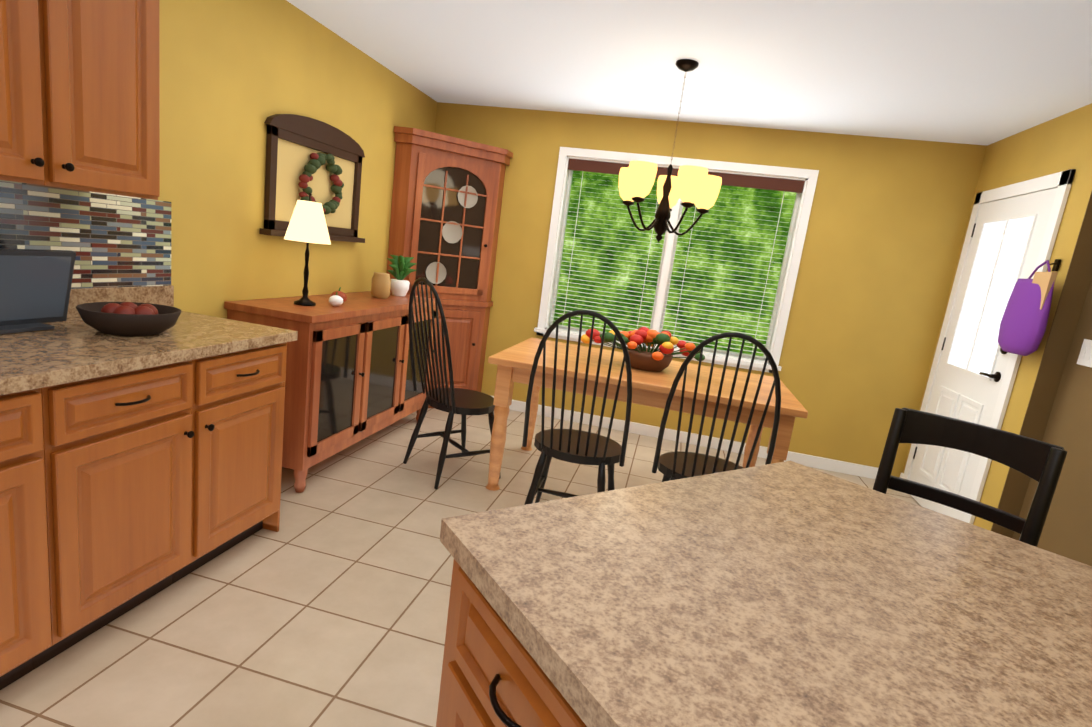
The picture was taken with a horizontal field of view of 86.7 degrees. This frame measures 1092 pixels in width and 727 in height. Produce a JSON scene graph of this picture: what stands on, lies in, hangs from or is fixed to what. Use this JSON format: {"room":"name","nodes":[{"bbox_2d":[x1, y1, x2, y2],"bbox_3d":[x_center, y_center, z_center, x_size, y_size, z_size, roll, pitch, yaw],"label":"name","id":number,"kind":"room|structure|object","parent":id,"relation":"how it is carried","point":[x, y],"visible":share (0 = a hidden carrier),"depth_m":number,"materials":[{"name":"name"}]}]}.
{"room":"kitchen","nodes":[
{"label":"kitchen","id":0,"kind":"room"},
{"bbox_2d":[158,0,436,318],"bbox_3d":[-2.015,-0.332,1.179,0.150,2.440,8.180,10,11,12],"label":"wall","id":1,"kind":"structure","parent":0,"point":[234,75],"depth_m":2.87,"materials":[{"name":"yellow paint"}]},
{"bbox_2d":[0,0,159,199],"bbox_3d":[-1.542,-1.044,1.607,0.346,1.032,0.774,10,11,12],"label":"upper cabinet","id":2,"kind":"object","parent":1,"relation":"attached to","point":[79,95],"visible":1,"depth_m":1.71,"materials":[{"name":"brown wood"}]},
{"bbox_2d":[0,180,170,287],"bbox_3d":[-2.234,-0.096,-0.055,0.006,0.355,5.325,10,11,12],"label":"backsplash","id":3,"kind":"structure","parent":1,"relation":"attached to","point":[111,240],"depth_m":2.18,"materials":[{"name":"tile"}]},
{"bbox_2d":[67,285,173,316],"bbox_3d":[-2.254,0.129,-0.013,0.020,0.105,5.324,10,11,12],"label":"backsplash","id":4,"kind":"structure","parent":1,"relation":"attached to","point":[162,294],"depth_m":2.30,"materials":[{"name":"beige stone"}]},
{"bbox_2d":[259,114,364,242],"bbox_3d":[-1.303,-1.060,3.377,0.086,0.660,0.920,10,11,12],"label":"picture frame","id":5,"kind":"object","parent":1,"relation":"attached to","point":[320,161],"visible":0.85,"depth_m":3.25,"materials":[{"name":"brown"}]},
{"bbox_2d":[0,408,921,726],"bbox_3d":[0.453,1.364,0.868,5.900,0.120,8.480,10,11,12],"label":"floor","id":6,"kind":"structure","parent":0,"point":[326,604],"depth_m":2.08,"materials":[{"name":"tile"}]},
{"bbox_2d":[0,385,67,689],"bbox_3d":[-1.752,0.505,1.180,0.628,0.873,0.954,10,11,12],"label":"base cabinet","id":7,"kind":"object","parent":6,"relation":"on","point":[33,607],"depth_m":1.52,"materials":[{"name":"brown wood"}]},
{"bbox_2d":[60,341,290,647],"bbox_3d":[-1.532,0.353,2.102,0.628,0.873,0.965,10,11,12],"label":"base cabinet","id":8,"kind":"object","parent":6,"relation":"on","point":[135,471],"depth_m":1.90,"materials":[{"name":"brown wood"}]},
{"bbox_2d":[0,311,297,396],"bbox_3d":[-1.575,-0.016,1.564,0.643,0.040,1.937,10,11,12],"label":"countertop","id":9,"kind":"structure","parent":8,"relation":"on","point":[73,351],"depth_m":1.80,"materials":[{"name":"beige stone"}]},
{"bbox_2d":[0,248,75,333],"bbox_3d":[-1.683,-0.235,1.823,0.120,0.255,0.340,10,11,12],"label":"laptop","id":10,"kind":"object","parent":9,"relation":"on","point":[35,287],"visible":1,"depth_m":1.86,"materials":[{"name":"grey plastic"}]},
{"bbox_2d":[76,302,180,335],"bbox_3d":[-1.448,-0.160,2.019,0.300,0.096,0.300,10,11,12],"label":"bowl","id":11,"kind":"object","parent":9,"relation":"on","point":[129,318],"visible":1,"depth_m":1.95,"materials":[{"name":"black"}]},
{"bbox_2d":[224,291,440,492],"bbox_3d":[-1.223,0.069,3.617,0.512,0.928,1.520,10,11,12],"label":"sideboard","id":12,"kind":"object","parent":6,"relation":"on","point":[348,381],"visible":0.75,"depth_m":3.13,"materials":[{"name":"brown wood"}]},
{"bbox_2d":[284,193,330,305],"bbox_3d":[-1.252,-0.598,3.035,0.230,0.580,0.230,10,11,12],"label":"table lamp","id":13,"kind":"object","parent":12,"relation":"on","point":[307,224],"visible":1,"depth_m":2.94,"materials":[{"name":"black metal"}]},
{"bbox_2d":[329,287,346,305],"bbox_3d":[-1.161,-0.374,3.221,0.143,0.096,0.203,10,11,12],"label":"decor","id":14,"kind":"object","parent":12,"relation":"on","point":[338,298],"visible":1,"depth_m":3.15,"materials":[{"name":"brown"}]},
{"bbox_2d":[371,272,390,298],"bbox_3d":[-1.090,-0.518,3.822,0.124,0.165,0.124,10,11,12],"label":"jar","id":15,"kind":"object","parent":12,"relation":"on","point":[380,285],"visible":1,"depth_m":3.77,"materials":[{"name":"brown ceramic"}]},
{"bbox_2d":[387,254,416,295],"bbox_3d":[-1.022,-0.622,4.085,0.218,0.284,0.249,10,11,12],"label":"potted plant","id":16,"kind":"object","parent":12,"relation":"on","point":[400,265],"visible":1,"depth_m":4.05,"materials":[{"name":"green plant"}]},
{"bbox_2d":[387,126,512,407],"bbox_3d":[-0.805,-0.666,4.576,0.686,2.098,0.686,10,11,12],"label":"hutch","id":17,"kind":"object","parent":6,"relation":"on","point":[447,194],"visible":0.73,"depth_m":4.46,"materials":[{"name":"brown wood"}]},
{"bbox_2d":[403,278,500,488],"bbox_3d":[-0.518,0.091,3.395,0.634,1.151,0.641,10,11,12],"label":"chair","id":18,"kind":"object","parent":6,"relation":"on","point":[452,401],"visible":0.94,"depth_m":3.28,"materials":[{"name":"black wood"}]},
{"bbox_2d":[522,310,631,504],"bbox_3d":[0.167,0.292,2.822,0.492,1.151,0.529,10,11,12],"label":"chair","id":19,"kind":"object","parent":6,"relation":"on","point":[571,445],"visible":0.88,"depth_m":2.69,"materials":[{"name":"black wood"}]},
{"bbox_2d":[486,338,807,490],"bbox_3d":[0.536,0.403,3.481,1.640,0.773,0.920,10,11,12],"label":"dining table","id":20,"kind":"object","parent":6,"relation":"on","point":[514,363],"visible":0.75,"depth_m":3.16,"materials":[{"name":"brown wood"}]},
{"bbox_2d":[581,327,704,371],"bbox_3d":[0.555,-0.095,3.377,0.728,0.236,0.352,10,11,12],"label":"fruit bowl","id":21,"kind":"object","parent":20,"relation":"on","point":[659,357],"visible":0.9,"depth_m":3.32,"materials":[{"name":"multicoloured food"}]},
{"bbox_2d":[652,332,780,481],"bbox_3d":[0.766,0.395,2.696,0.492,1.151,0.529,10,11,12],"label":"chair","id":22,"kind":"object","parent":6,"relation":"on","point":[676,464],"visible":0.56,"depth_m":2.49,"materials":[{"name":"black wood"}]},
{"bbox_2d":[436,461,1091,726],"bbox_3d":[0.080,0.962,-0.710,1.408,1.165,4.795,10,11,12],"label":"kitchen island","id":23,"kind":"object","parent":6,"relation":"on","point":[787,594],"depth_m":0.85,"materials":[{"name":"beige stone"}]},
{"bbox_2d":[873,407,1066,546],"bbox_3d":[1.005,0.693,1.599,0.506,1.045,0.436,-3,15,-43],"label":"bar stool","id":24,"kind":"object","parent":6,"relation":"on","point":[1041,462],"visible":0.4,"depth_m":1.65,"materials":[{"name":"black wood"}]},
{"bbox_2d":[287,0,1091,144],"bbox_3d":[0.777,-1.128,0.381,5.900,0.120,8.480,10,11,12],"label":"ceiling","id":25,"kind":"structure","parent":0,"point":[981,72],"depth_m":2.96,"materials":[{"name":"white paint"}]},
{"bbox_2d":[619,59,721,241],"bbox_3d":[0.696,-1.141,3.178,0.570,0.938,0.552,10,11,12],"label":"chandelier","id":26,"kind":"object","parent":25,"relation":"hanging from","point":[699,187],"visible":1,"depth_m":3.12,"materials":[{"name":"beige glass"}]},
{"bbox_2d":[435,102,986,476],"bbox_3d":[0.981,-0.612,4.598,4.150,2.440,0.150,10,11,12],"label":"wall","id":27,"kind":"structure","parent":0,"point":[886,226],"depth_m":4.29,"materials":[{"name":"yellow paint"}]},
{"bbox_2d":[534,147,818,372],"bbox_3d":[0.953,-0.820,4.543,1.950,1.500,0.202,10,11,12],"label":"window","id":28,"kind":"structure","parent":27,"relation":"in","point":[801,183],"depth_m":4.49,"materials":[{"name":"white paint"}]},
{"bbox_2d":[492,396,877,478],"bbox_3d":[0.702,0.526,4.764,3.919,0.089,0.015,10,11,12],"label":"baseboard","id":29,"kind":"structure","parent":27,"relation":"attached to","point":[799,458],"depth_m":4.65,"materials":[{"name":"white paint"}]},
{"bbox_2d":[902,103,1091,565],"bbox_3d":[2.472,0.062,2.140,0.250,2.440,4.100,10,11,12],"label":"wall","id":30,"kind":"structure","parent":0,"point":[1050,400],"depth_m":2.93,"materials":[{"name":"yellow paint"}]},
{"bbox_2d":[903,169,1075,523],"bbox_3d":[2.636,-0.039,3.615,0.063,2.113,0.990,10,11,12],"label":"entry door","id":31,"kind":"structure","parent":30,"relation":"in","point":[1010,239],"depth_m":3.52,"materials":[{"name":"white paint"}]},
{"bbox_2d":[997,259,1060,355],"bbox_3d":[2.516,-0.295,2.997,0.124,0.500,0.380,10,11,12],"label":"bag","id":32,"kind":"object","parent":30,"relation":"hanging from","point":[1023,325],"visible":1,"depth_m":2.94,"materials":[{"name":"purple fabric"},{"name":"tan fabric"},{"name":"dark metal"}]},
{"bbox_2d":[1077,339,1091,367],"bbox_3d":[2.596,-0.050,2.768,0.008,0.124,0.109,10,11,12],"label":"switch plate","id":33,"kind":"object","parent":30,"relation":"attached to","point":[1085,357],"visible":1,"depth_m":2.78,"materials":[{"name":"white paint"}]},
{"label":"outside","id":34,"kind":"structure","parent":0,"visible":0},
{"bbox_2d":[553,170,795,355],"bbox_3d":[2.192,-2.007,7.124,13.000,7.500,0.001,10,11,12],"label":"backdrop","id":35,"kind":"structure","parent":34,"point":[616,205],"depth_m":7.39,"materials":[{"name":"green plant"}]}
]}

